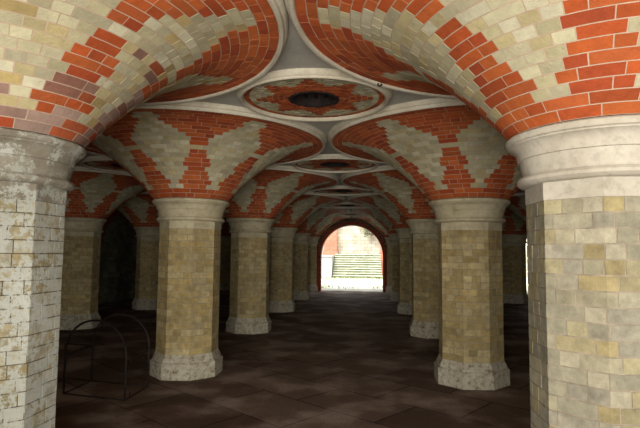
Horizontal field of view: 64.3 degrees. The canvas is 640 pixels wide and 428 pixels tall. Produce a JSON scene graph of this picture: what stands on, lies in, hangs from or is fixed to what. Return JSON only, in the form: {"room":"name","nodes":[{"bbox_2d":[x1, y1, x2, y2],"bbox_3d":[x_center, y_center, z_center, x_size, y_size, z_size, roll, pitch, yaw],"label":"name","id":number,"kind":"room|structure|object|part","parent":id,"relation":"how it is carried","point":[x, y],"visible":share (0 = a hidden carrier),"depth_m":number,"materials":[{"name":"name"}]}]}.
{"room":"vaulted pedestrian subway","nodes":[
{"label":"vaulted pedestrian subway","id":0,"kind":"room"},
{"bbox_2d":[99,216,136,303],"bbox_3d":[-7.266,0.421,9.969,0.400,3.735,24.444,0,-4,5],"label":"wall","id":1,"kind":"structure","parent":0,"point":[119,243],"depth_m":16.46,"materials":[{"name":"brick"}]},
{"bbox_2d":[98,210,136,304],"bbox_3d":[-6.481,1.318,16.549,0.050,2.970,3.040,0,-4,5],"label":"trim","id":2,"kind":"structure","parent":1,"relation":"attached to","point":[115,213],"depth_m":15.66,"materials":[{"name":"red brick"}]},
{"bbox_2d":[76,15,438,211],"bbox_3d":[1.265,-1.197,9.620,17.450,0.800,24.944,0,-4,5],"label":"ceiling","id":3,"kind":"structure","parent":0,"point":[296,53],"depth_m":4.27,"materials":[{"name":"stone"}]},
{"bbox_2d":[79,156,129,173],"bbox_3d":[-3.428,-1.117,9.029,1.532,0.599,1.532,0,-4,5],"label":"roundel","id":4,"kind":"object","parent":3,"relation":"attached to","point":[100,163],"visible":0.37,"depth_m":8.93,"materials":[{"name":"stone"}]},
{"bbox_2d":[236,68,392,121],"bbox_3d":[-0.054,-1.391,5.039,1.532,0.599,1.532,0,-4,5],"label":"roundel","id":5,"kind":"object","parent":3,"relation":"attached to","point":[297,94],"visible":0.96,"depth_m":4.92,"materials":[{"name":"brick"}]},
{"bbox_2d":[290,154,379,172],"bbox_3d":[0.259,-1.106,8.714,1.532,0.599,1.532,0,-4,5],"label":"roundel","id":6,"kind":"object","parent":3,"relation":"attached to","point":[321,163],"visible":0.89,"depth_m":8.77,"materials":[{"name":"stone"}]},
{"bbox_2d":[313,185,373,195],"bbox_3d":[0.572,-0.820,12.390,1.532,0.599,1.532,0,-4,5],"label":"roundel","id":7,"kind":"object","parent":3,"relation":"attached to","point":[342,190],"visible":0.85,"depth_m":12.56,"materials":[{"name":"stone"}]},
{"bbox_2d":[325,202,369,208],"bbox_3d":[0.885,-0.535,16.066,1.532,0.599,1.532,0,-4,5],"label":"roundel","id":8,"kind":"object","parent":3,"relation":"attached to","point":[348,205],"visible":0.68,"depth_m":16.26,"materials":[{"name":"stone"}]},
{"bbox_2d":[333,212,366,216],"bbox_3d":[1.198,-0.249,19.741,1.532,0.599,1.532,0,-4,5],"label":"roundel","id":9,"kind":"object","parent":3,"relation":"attached to","point":[349,214],"visible":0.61,"depth_m":20.02,"materials":[{"name":"stone"}]},
{"bbox_2d":[514,189,524,194],"bbox_3d":[4.259,-0.809,12.075,1.532,0.599,1.532,0,-4,5],"label":"roundel","id":10,"kind":"object","parent":3,"relation":"attached to","point":[519,191],"visible":0.06,"depth_m":12.30,"materials":[{"name":"stone"}]},
{"bbox_2d":[55,290,530,427],"bbox_3d":[1.232,2.339,9.349,17.250,0.024,24.944,0,-4,5],"label":"floor","id":11,"kind":"structure","parent":0,"point":[341,359],"depth_m":6.52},
{"bbox_2d":[0,127,85,427],"bbox_3d":[-2.075,0.684,3.187,1.028,2.294,1.028,0,-4,5],"label":"column","id":12,"kind":"structure","parent":11,"relation":"on","point":[36,169],"depth_m":3.02,"materials":[{"name":"white paint"}]},
{"bbox_2d":[0,0,288,148],"bbox_3d":[-2.060,-0.886,3.308,3.697,0.849,3.697,0,-4,5],"label":"vault","id":13,"kind":"object","parent":12,"relation":"on","point":[70,70],"visible":0.95,"depth_m":3.01,"materials":[{"name":"brick"}]},
{"bbox_2d":[59,217,106,329],"bbox_3d":[-5.135,1.244,10.853,1.028,2.294,1.028,0,-4,5],"label":"column","id":14,"kind":"structure","parent":11,"relation":"on","point":[82,235],"depth_m":10.53,"materials":[{"name":"brick"}]},
{"bbox_2d":[65,166,146,218],"bbox_3d":[-5.120,-0.326,10.974,3.697,0.849,3.697,0,-4,5],"label":"vault","id":15,"kind":"object","parent":14,"relation":"on","point":[96,194],"visible":0.57,"depth_m":10.31,"materials":[{"name":"brick"}]},
{"bbox_2d":[62,313,149,400],"bbox_3d":[-2.631,1.601,5.916,1.364,0.840,0.587,-1,-5,17],"label":"metal frame","id":16,"kind":"object","parent":11,"relation":"on","point":[128,315],"visible":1,"depth_m":5.79,"materials":[{"name":"metal"}]},
{"bbox_3d":[-2.995,2.040,6.290,0.420,0.015,0.015,-1,-5,17],"label":"floor rail","id":17,"kind":"part","parent":16,"relation":"part of","materials":[{"name":"metal"}]},
{"bbox_3d":[-2.991,1.621,6.322,0.420,0.018,0.018,-1,-5,17],"label":"rail","id":18,"kind":"part","parent":16,"relation":"part of","materials":[{"name":"metal"}]},
{"bbox_3d":[-2.821,2.015,5.942,0.015,0.015,0.575,0,-4,5],"label":"floor rail","id":19,"kind":"part","parent":16,"relation":"part of","materials":[{"name":"metal"}]},
{"bbox_3d":[-2.817,1.596,5.974,0.017,0.017,0.575,0,-4,5],"label":"rail","id":20,"kind":"part","parent":16,"relation":"part of","materials":[{"name":"metal"}]},
{"bbox_3d":[-2.463,1.987,5.538,0.805,0.015,0.015,-1,-5,17],"label":"floor rail","id":21,"kind":"part","parent":16,"relation":"part of","materials":[{"name":"metal"}]},
{"bbox_3d":[-2.409,2.031,6.109,0.805,0.015,0.015,-1,-5,17],"label":"floor rail","id":22,"kind":"part","parent":16,"relation":"part of","materials":[{"name":"metal"}]},
{"bbox_3d":[-2.052,2.004,5.704,0.015,0.015,0.575,0,-4,5],"label":"floor rail","id":23,"kind":"part","parent":16,"relation":"part of","materials":[{"name":"metal"}]},
{"bbox_3d":[-2.048,1.585,5.736,0.017,0.017,0.575,0,-4,5],"label":"rail","id":24,"kind":"part","parent":16,"relation":"part of","materials":[{"name":"metal"}]},
{"bbox_2d":[132,227,159,309],"bbox_3d":[-4.822,1.529,14.529,1.028,2.294,1.028,0,-4,5],"label":"column","id":25,"kind":"structure","parent":11,"relation":"on","point":[147,250],"depth_m":14.18,"materials":[{"name":"brick"}]},
{"bbox_2d":[116,192,159,226],"bbox_3d":[-4.808,-0.041,14.650,3.697,0.849,3.697,0,-4,5],"label":"vault","id":26,"kind":"object","parent":25,"relation":"on","point":[139,210],"visible":0.34,"depth_m":13.84,"materials":[{"name":"brick"}]},
{"bbox_2d":[149,197,229,380],"bbox_3d":[-1.762,0.969,6.863,1.028,2.294,1.028,0,-4,5],"label":"column","id":27,"kind":"structure","parent":11,"relation":"on","point":[187,328],"depth_m":6.54,"materials":[{"name":"brick"}]},
{"bbox_2d":[85,101,327,201],"bbox_3d":[-1.747,-0.601,6.984,3.697,0.849,3.697,0,-4,5],"label":"vault","id":28,"kind":"object","parent":27,"relation":"on","point":[193,149],"visible":0.94,"depth_m":6.13,"materials":[{"name":"brick"}]},
{"bbox_2d":[219,236,230,290],"bbox_3d":[-4.218,2.080,21.625,1.028,2.294,0.514,0,-4,5],"label":"column","id":29,"kind":"structure","parent":11,"relation":"on","point":[225,249],"depth_m":21.55,"materials":[{"name":"brick"}]},
{"bbox_2d":[221,218,230,235],"bbox_3d":[-4.260,0.459,21.083,3.697,0.849,1.848,0,-4,5],"label":"vault","id":30,"kind":"object","parent":29,"relation":"on","point":[225,227],"visible":0.07,"depth_m":21.30,"materials":[{"name":"brick"}]},
{"bbox_2d":[226,218,275,333],"bbox_3d":[-1.449,1.254,10.539,1.028,2.294,1.028,0,-4,5],"label":"column","id":31,"kind":"structure","parent":11,"relation":"on","point":[250,237],"depth_m":10.21,"materials":[{"name":"brick"}]},
{"bbox_2d":[224,165,339,219],"bbox_3d":[-1.434,-0.315,10.659,3.697,0.849,3.697,0,-4,5],"label":"vault","id":32,"kind":"object","parent":31,"relation":"on","point":[267,194],"visible":0.65,"depth_m":9.93,"materials":[{"name":"brick"}]},
{"bbox_2d":[268,227,297,312],"bbox_3d":[-1.136,1.540,14.214,1.028,2.294,1.028,0,-4,5],"label":"column","id":33,"kind":"structure","parent":11,"relation":"on","point":[281,257],"depth_m":13.87,"materials":[{"name":"brick"}]},
{"bbox_2d":[272,191,345,227],"bbox_3d":[-1.121,-0.030,14.335,3.697,0.849,3.697,0,-4,5],"label":"vault","id":34,"kind":"object","parent":33,"relation":"on","point":[301,208],"visible":0.48,"depth_m":13.66,"materials":[{"name":"brick"}]},
{"bbox_2d":[293,233,310,299],"bbox_3d":[-0.823,1.825,17.890,1.028,2.294,1.028,0,-4,5],"label":"column","id":35,"kind":"structure","parent":11,"relation":"on","point":[300,260],"depth_m":17.55,"materials":[{"name":"brick"}]},
{"bbox_2d":[296,206,349,232],"bbox_3d":[-0.808,0.256,18.011,3.697,0.849,3.697,0,-4,5],"label":"vault","id":36,"kind":"object","parent":35,"relation":"on","point":[322,213],"visible":0.38,"depth_m":17.39,"materials":[{"name":"brick"}]},
{"bbox_2d":[307,236,319,291],"bbox_3d":[-0.532,2.091,21.310,1.028,2.294,0.514,0,-4,5],"label":"column","id":37,"kind":"structure","parent":11,"relation":"on","point":[312,286],"depth_m":21.24,"materials":[{"name":"brick"}]},
{"bbox_2d":[310,215,351,236],"bbox_3d":[-0.573,0.470,20.768,3.697,0.849,1.848,0,-4,5],"label":"vault","id":38,"kind":"object","parent":37,"relation":"on","point":[322,227],"visible":0.29,"depth_m":21.08,"materials":[{"name":"brick"}]},
{"bbox_2d":[384,237,391,292],"bbox_3d":[3.155,2.102,20.996,1.028,2.294,0.514,0,-4,5],"label":"column","id":39,"kind":"structure","parent":11,"relation":"on","point":[387,239],"depth_m":21.03,"materials":[{"name":"brick"}]},
{"bbox_2d":[352,216,389,236],"bbox_3d":[3.113,0.481,20.453,3.697,0.849,1.848,0,-4,5],"label":"vault","id":40,"kind":"object","parent":39,"relation":"on","point":[368,219],"visible":0.27,"depth_m":20.95,"materials":[{"name":"brick"}]},
{"bbox_2d":[388,233,398,301],"bbox_3d":[2.864,1.836,17.575,1.028,2.294,1.028,0,-4,5],"label":"column","id":41,"kind":"structure","parent":11,"relation":"on","point":[394,296],"depth_m":17.33,"materials":[{"name":"brick"}]},
{"bbox_2d":[350,207,396,233],"bbox_3d":[2.878,0.267,17.696,3.697,0.849,3.697,0,-4,5],"label":"vault","id":42,"kind":"object","parent":41,"relation":"on","point":[369,211],"visible":0.31,"depth_m":17.26,"materials":[{"name":"brick"}]},
{"bbox_2d":[394,228,411,314],"bbox_3d":[2.551,1.551,13.900,1.028,2.294,1.028,0,-4,5],"label":"column","id":43,"kind":"structure","parent":11,"relation":"on","point":[404,306],"depth_m":13.62,"materials":[{"name":"brick"}]},
{"bbox_2d":[346,192,408,228],"bbox_3d":[2.566,-0.019,14.020,3.697,0.849,3.697,0,-4,5],"label":"vault","id":44,"kind":"object","parent":43,"relation":"on","point":[374,200],"visible":0.36,"depth_m":13.52,"materials":[{"name":"brick"}]},
{"bbox_2d":[405,218,438,338],"bbox_3d":[2.238,1.265,10.224,1.028,2.294,1.028,0,-4,5],"label":"column","id":45,"kind":"structure","parent":11,"relation":"on","point":[424,323],"depth_m":9.90,"materials":[{"name":"brick"}]},
{"bbox_2d":[340,165,434,219],"bbox_3d":[2.253,-0.304,10.345,3.697,0.849,3.697,0,-4,5],"label":"vault","id":46,"kind":"object","parent":45,"relation":"on","point":[386,181],"visible":0.46,"depth_m":9.76,"materials":[{"name":"brick"}]},
{"bbox_2d":[428,197,510,389],"bbox_3d":[1.925,0.980,6.548,1.028,2.294,1.028,0,-4,5],"label":"column","id":47,"kind":"structure","parent":11,"relation":"on","point":[470,272],"depth_m":6.22,"materials":[{"name":"brick"}]},
{"bbox_2d":[327,98,521,200],"bbox_3d":[1.940,-0.590,6.669,3.697,0.849,3.697,0,-4,5],"label":"vault","id":48,"kind":"object","parent":47,"relation":"on","point":[445,148],"visible":0.65,"depth_m":5.92,"materials":[{"name":"brick"}]},
{"bbox_2d":[502,234,528,303],"bbox_3d":[6.550,1.847,17.261,1.028,2.294,1.028,0,-4,5],"label":"column","id":49,"kind":"structure","parent":11,"relation":"on","point":[513,245],"depth_m":16.93,"materials":[{"name":"brick"}]},
{"bbox_2d":[502,208,526,233],"bbox_3d":[6.565,0.277,17.381,3.697,0.849,3.697,0,-4,5],"label":"vault","id":50,"kind":"object","parent":49,"relation":"on","point":[514,224],"visible":0.17,"depth_m":16.66,"materials":[{"name":"brick"}]},
{"bbox_2d":[505,114,639,427],"bbox_3d":[1.612,0.695,2.873,1.028,2.294,1.028,0,-4,5],"label":"column","id":51,"kind":"structure","parent":11,"relation":"on","point":[580,180],"depth_m":2.61,"materials":[{"name":"brick"}]},
{"bbox_2d":[284,0,639,140],"bbox_3d":[1.627,-0.875,2.993,3.697,0.849,3.697,0,-4,5],"label":"vault","id":52,"kind":"object","parent":51,"relation":"on","point":[521,66],"visible":0.88,"depth_m":2.65,"materials":[{"name":"brick"}]},
{"bbox_3d":[6.237,1.562,13.585,1.028,2.294,1.028,0,-4,5],"label":"column","id":53,"kind":"structure","parent":11,"relation":"on","visible":0},
{"bbox_2d":[506,194,526,221],"bbox_3d":[6.252,-0.008,13.706,3.697,0.849,3.697,0,-4,5],"label":"vault","id":54,"kind":"object","parent":53,"relation":"on","point":[518,204],"visible":0.23,"depth_m":13.33,"materials":[{"name":"brick"}]},
{"bbox_2d":[314,218,386,249],"bbox_3d":[2.280,1.707,21.611,16.650,3.135,0.500,0,-4,5],"label":"wall","id":55,"kind":"structure","parent":0,"point":[349,219],"depth_m":21.55,"materials":[{"name":"brick"}]},
{"bbox_2d":[317,221,386,291],"bbox_3d":[1.357,1.797,21.678,2.948,2.949,0.550,0,-4,5],"label":"trim","id":56,"kind":"structure","parent":55,"relation":"attached to","point":[330,231],"depth_m":21.48,"materials":[{"name":"red brick"}]},
{"bbox_2d":[322,226,527,276],"bbox_3d":[4.847,1.393,39.039,28.000,6.520,0.600,0,-4,5],"label":"wall","id":57,"kind":"structure","parent":0,"point":[349,240],"depth_m":38.86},
{"label":"outside","id":58,"kind":"structure","parent":0,"visible":0},
{"bbox_2d":[321,276,527,293],"bbox_3d":[4.369,4.324,33.539,28.000,0.185,23.956,0,-4,5],"label":"ground","id":59,"kind":"structure","parent":58,"point":[355,282],"depth_m":26.55,"materials":[{"name":"white concrete"}]},
{"bbox_2d":[322,255,334,277],"bbox_3d":[0.585,3.637,35.800,0.790,1.470,4.510,0,-4,5],"label":"wall","id":60,"kind":"structure","parent":59,"relation":"on","point":[327,260],"depth_m":33.62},
{"bbox_2d":[323,230,337,254],"bbox_3d":[0.828,1.328,38.682,1.110,6.520,0.800,0,-4,5],"label":"brick pier","id":61,"kind":"structure","parent":60,"relation":"attached to","point":[330,246],"depth_m":38.30,"materials":[{"name":"brick"}]},
{"bbox_2d":[322,276,382,288],"bbox_3d":[2.285,3.700,28.030,5.224,0.175,10.453,0,-4,5],"label":"grass tufts","id":62,"kind":"object","parent":59,"relation":"on","point":[343,276],"visible":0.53,"depth_m":28.81,"materials":[{"name":"green plant"}]},
{"bbox_2d":[333,254,381,277],"bbox_3d":[2.634,3.602,35.764,3.260,1.572,4.140,0,-4,5],"label":"stone steps","id":63,"kind":"structure","parent":59,"relation":"on","point":[353,265],"depth_m":35.00,"materials":[{"name":"beige stone"}]},
{"bbox_2d":[379,248,382,275],"bbox_3d":[5.002,1.340,38.325,1.030,6.520,0.800,0,-4,5],"label":"brick pier","id":64,"kind":"structure","parent":59,"relation":"on","point":[381,255],"depth_m":37.79,"materials":[{"name":"brick"}]}
]}

